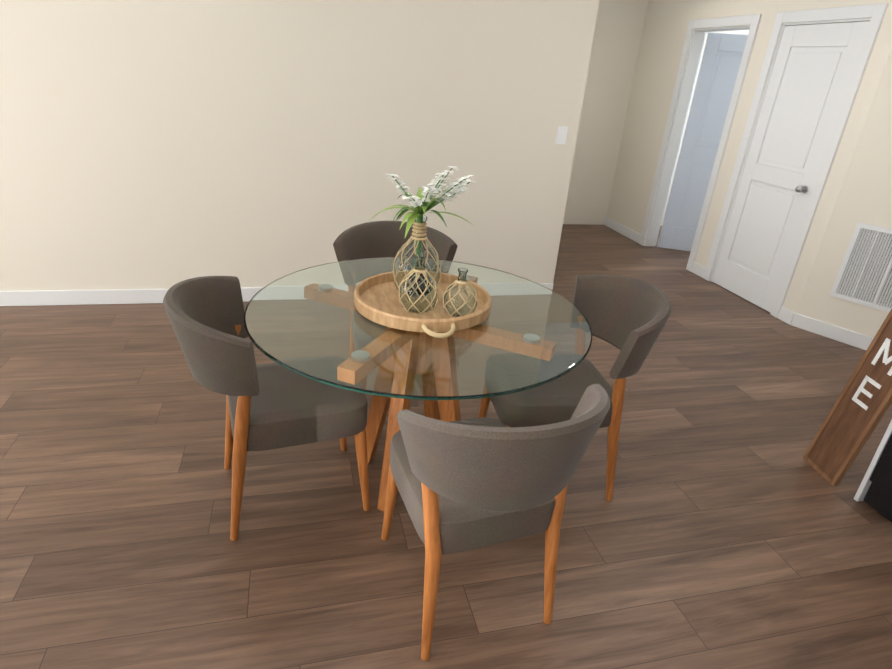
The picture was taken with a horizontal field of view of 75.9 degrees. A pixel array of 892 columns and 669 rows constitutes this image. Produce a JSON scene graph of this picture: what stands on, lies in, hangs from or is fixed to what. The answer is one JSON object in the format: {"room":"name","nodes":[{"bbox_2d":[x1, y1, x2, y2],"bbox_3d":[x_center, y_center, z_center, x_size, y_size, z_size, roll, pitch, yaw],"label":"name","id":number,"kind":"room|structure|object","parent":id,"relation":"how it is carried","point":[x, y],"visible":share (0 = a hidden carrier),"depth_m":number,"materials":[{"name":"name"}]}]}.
{"room":"dining room","nodes":[
{"label":"dining room","id":0,"kind":"room"},
{"bbox_2d":[0,0,599,290],"bbox_3d":[-2.207,-1.976,4.229,5.920,2.800,2.350,-2,26,-14],"label":"wall","id":1,"kind":"structure","parent":0,"point":[156,144],"depth_m":3.56,"materials":[{"name":"paint"}]},
{"bbox_2d":[0,283,552,305],"bbox_3d":[-1.967,-0.253,3.782,5.800,0.100,0.014,-2,26,-14],"label":"baseboard","id":2,"kind":"structure","parent":1,"relation":"attached to","point":[69,297],"depth_m":3.69,"materials":[{"name":"white wood"}]},
{"bbox_2d":[556,126,567,143],"bbox_3d":[0.811,-1.390,3.990,0.075,0.118,0.015,-2,26,-14],"label":"light switch","id":3,"kind":"object","parent":1,"relation":"attached to","point":[561,134],"visible":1,"depth_m":3.99,"materials":[{"name":"white plastic"}]},
{"bbox_2d":[0,224,891,668],"bbox_3d":[0.524,0.328,3.219,10.900,0.100,7.750,-2,26,-14],"label":"floor","id":4,"kind":"structure","parent":0,"point":[728,526],"depth_m":2.14,"materials":[{"name":"brown wood"}]},
{"bbox_2d":[163,276,369,540],"bbox_3d":[-0.613,0.241,2.076,0.655,0.852,0.588,-2,26,-14],"label":"chair","id":5,"kind":"object","parent":4,"relation":"on","point":[269,406],"visible":0.88,"depth_m":1.95,"materials":[{"name":"fabric"}]},
{"bbox_2d":[333,221,457,394],"bbox_3d":[-0.239,-0.054,2.777,0.593,0.852,0.637,-2,26,-14],"label":"chair","id":6,"kind":"object","parent":4,"relation":"on","point":[376,239],"visible":0.27,"depth_m":2.81,"materials":[{"name":"fabric"}]},
{"bbox_2d":[244,257,591,510],"bbox_3d":[-0.118,0.249,2.252,1.231,0.760,1.231,-2,26,-14],"label":"dining table","id":7,"kind":"object","parent":4,"relation":"on","point":[312,323],"visible":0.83,"depth_m":1.88,"materials":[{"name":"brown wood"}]},
{"bbox_2d":[354,271,491,337],"bbox_3d":[-0.085,-0.131,2.109,0.504,0.052,0.618,-2,26,-14],"label":"wood tray","id":8,"kind":"object","parent":7,"relation":"on","point":[376,299],"visible":0.67,"depth_m":2.01,"materials":[{"name":"wood"}]},
{"bbox_2d":[393,215,440,289],"bbox_3d":[-0.104,-0.293,2.124,0.183,0.295,0.182,-2,26,-14],"label":"vase","id":9,"kind":"object","parent":8,"relation":"on","point":[404,262],"visible":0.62,"depth_m":2.07,"materials":[{"name":"clear glass"}]},
{"bbox_2d":[367,166,474,236],"bbox_3d":[-0.076,-0.386,2.043,0.409,0.416,0.377,-2,26,-14],"label":"plant centerpiece","id":10,"kind":"object","parent":9,"relation":"in","point":[421,205],"visible":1,"depth_m":1.99,"materials":[{"name":"green plant"}]},
{"bbox_2d":[399,254,438,313],"bbox_3d":[-0.094,-0.181,1.998,0.143,0.200,0.143,-2,26,-14],"label":"vase","id":11,"kind":"object","parent":8,"relation":"on","point":[418,291],"visible":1,"depth_m":1.96,"materials":[{"name":"clear glass"}]},
{"bbox_2d":[443,268,477,316],"bbox_3d":[0.052,-0.148,1.996,0.127,0.165,0.127,-2,26,-14],"label":"vase","id":12,"kind":"object","parent":8,"relation":"on","point":[460,297],"visible":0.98,"depth_m":1.96,"materials":[{"name":"clear glass"}]},
{"bbox_2d":[381,384,609,660],"bbox_3d":[0.106,0.463,1.729,0.590,0.852,0.651,-2,26,-14],"label":"chair","id":13,"kind":"object","parent":4,"relation":"on","point":[466,485],"visible":1,"depth_m":1.42,"materials":[{"name":"fabric"}]},
{"bbox_2d":[478,274,671,500],"bbox_3d":[0.490,0.214,2.332,0.647,0.852,0.591,-2,26,-14],"label":"chair","id":14,"kind":"object","parent":4,"relation":"on","point":[628,317],"visible":0.75,"depth_m":2.23,"materials":[{"name":"fabric"}]},
{"bbox_2d":[803,309,891,485],"bbox_3d":[1.858,0.101,2.394,0.194,1.220,0.269,-2,26,-14],"label":"home sign","id":15,"kind":"object","parent":4,"relation":"on","point":[861,405],"visible":1,"depth_m":2.50,"materials":[{"name":"brown wood"}]},
{"bbox_2d":[854,420,891,501],"bbox_3d":[2.390,0.838,1.303,0.658,0.875,2.473,-2,26,-14],"label":"base cabinet","id":16,"kind":"object","parent":4,"relation":"on","point":[864,486],"visible":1,"depth_m":2.41,"materials":[{"name":"white wood"}]},
{"bbox_2d":[863,434,891,521],"bbox_3d":[2.163,0.453,2.094,0.580,0.871,0.606,-2,26,-14],"label":"dishwasher","id":17,"kind":"object","parent":4,"relation":"on","point":[878,497],"visible":1,"depth_m":2.37,"materials":[{"name":"black metal"}]},
{"bbox_2d":[563,0,748,225],"bbox_3d":[2.461,-2.631,6.473,4.520,2.800,0.120,-2,26,-14],"label":"wall","id":18,"kind":"structure","parent":0,"point":[619,25],"depth_m":6.29,"materials":[{"name":"paint"}]},
{"bbox_2d":[606,0,891,312],"bbox_3d":[2.416,-1.991,5.092,0.120,2.800,3.054,-2,26,-14],"label":"wall","id":19,"kind":"structure","parent":0,"point":[665,28],"depth_m":5.15,"materials":[{"name":"paint"}]},
{"bbox_2d":[604,217,794,324],"bbox_3d":[2.264,-0.743,5.592,0.014,0.100,2.934,-2,26,-14],"label":"baseboard","id":20,"kind":"structure","parent":19,"relation":"attached to","point":[786,315],"depth_m":6.18,"materials":[{"name":"white wood"}]},
{"bbox_2d":[639,14,761,271],"bbox_3d":[2.356,-1.753,5.360,0.156,2.135,0.910,-2,26,-14],"label":"door frame","id":21,"kind":"structure","parent":19,"relation":"attached to","point":[743,22],"depth_m":5.38,"materials":[{"name":"white wood"}]},
{"bbox_2d":[658,32,747,250],"bbox_3d":[2.698,-1.791,5.608,0.655,2.037,0.411,-2,26,-14],"label":"open door","id":22,"kind":"structure","parent":19,"relation":"in","point":[717,75],"depth_m":5.60,"materials":[{"name":"paint"}]},
{"bbox_2d":[712,21,869,311],"bbox_3d":[2.578,-1.247,4.419,0.189,2.037,0.726,-2,26,-14],"label":"pantry door","id":23,"kind":"structure","parent":19,"relation":"in","point":[812,72],"depth_m":4.34,"materials":[{"name":"paint"}]},
{"bbox_2d":[703,3,887,317],"bbox_3d":[2.609,-1.288,4.408,0.138,2.135,0.910,-2,26,-14],"label":"door frame","id":24,"kind":"structure","parent":19,"relation":"attached to","point":[873,14],"depth_m":4.17,"materials":[{"name":"white wood"}]},
{"bbox_2d":[791,313,873,349],"bbox_3d":[2.869,0.023,4.057,0.014,0.100,0.765,-17,33,-38],"label":"baseboard","id":25,"kind":"structure","parent":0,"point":[840,334],"depth_m":4.13,"materials":[{"name":"white wood"}]},
{"bbox_2d":[796,49,891,337],"bbox_3d":[3.061,-1.190,3.490,0.120,2.800,0.885,-17,33,-38],"label":"wall","id":26,"kind":"structure","parent":0,"point":[865,195],"depth_m":3.87,"materials":[{"name":"paint"}]},
{"bbox_2d":[830,222,891,312],"bbox_3d":[2.942,-0.423,3.805,0.013,0.530,0.530,-17,33,-38],"label":"air vent","id":27,"kind":"object","parent":26,"relation":"in","point":[864,277],"visible":1,"depth_m":3.88,"materials":[{"name":"white metal"}]}
]}

